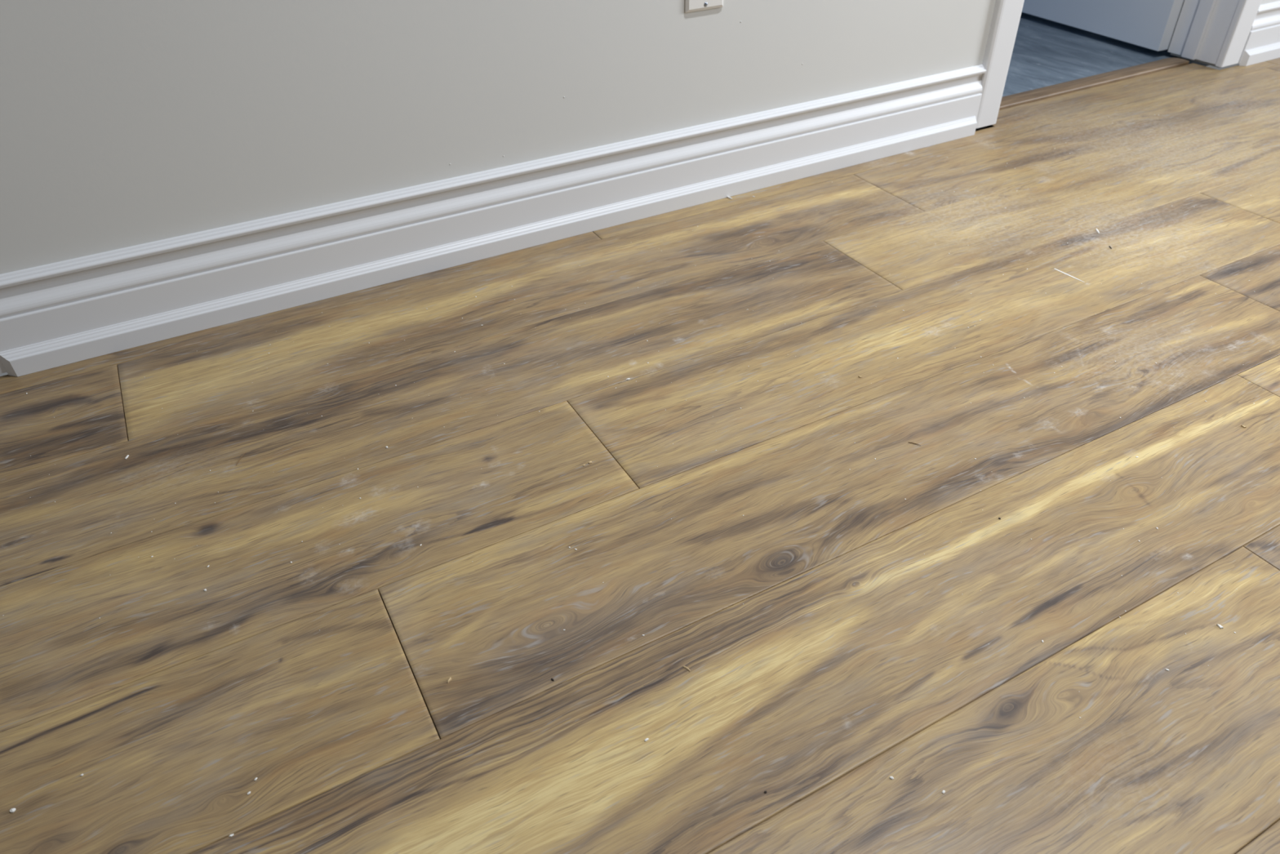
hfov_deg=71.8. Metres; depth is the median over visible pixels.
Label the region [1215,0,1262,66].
door frame
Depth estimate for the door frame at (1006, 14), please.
1.72 m
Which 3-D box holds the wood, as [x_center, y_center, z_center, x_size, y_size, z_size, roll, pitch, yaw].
[0.645,-0.228,1.327,0.003,0.001,0.052,-22,43,-25]
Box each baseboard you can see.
[0,64,986,376]
[1237,0,1279,66]
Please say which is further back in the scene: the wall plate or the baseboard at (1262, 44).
the baseboard at (1262, 44)
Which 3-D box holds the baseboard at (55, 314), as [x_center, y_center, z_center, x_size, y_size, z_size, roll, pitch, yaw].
[-0.920,-0.090,1.090,3.650,0.130,0.026,-19,42,-22]
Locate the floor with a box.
[0,0,1279,853]
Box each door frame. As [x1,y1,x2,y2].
[976,0,1024,128]
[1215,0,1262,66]
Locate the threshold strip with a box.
[999,57,1189,110]
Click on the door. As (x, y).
(1202, 26)
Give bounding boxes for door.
[1022,0,1239,64]
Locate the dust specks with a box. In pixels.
[26,114,1279,718]
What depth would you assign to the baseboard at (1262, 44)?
2.11 m
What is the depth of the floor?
0.92 m
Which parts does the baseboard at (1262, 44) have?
shoe moulding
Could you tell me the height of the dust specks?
0.001 m
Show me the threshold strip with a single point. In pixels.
(1035, 95)
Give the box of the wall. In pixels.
[0,0,1279,274]
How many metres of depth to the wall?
1.21 m
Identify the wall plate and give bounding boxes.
[684,0,723,12]

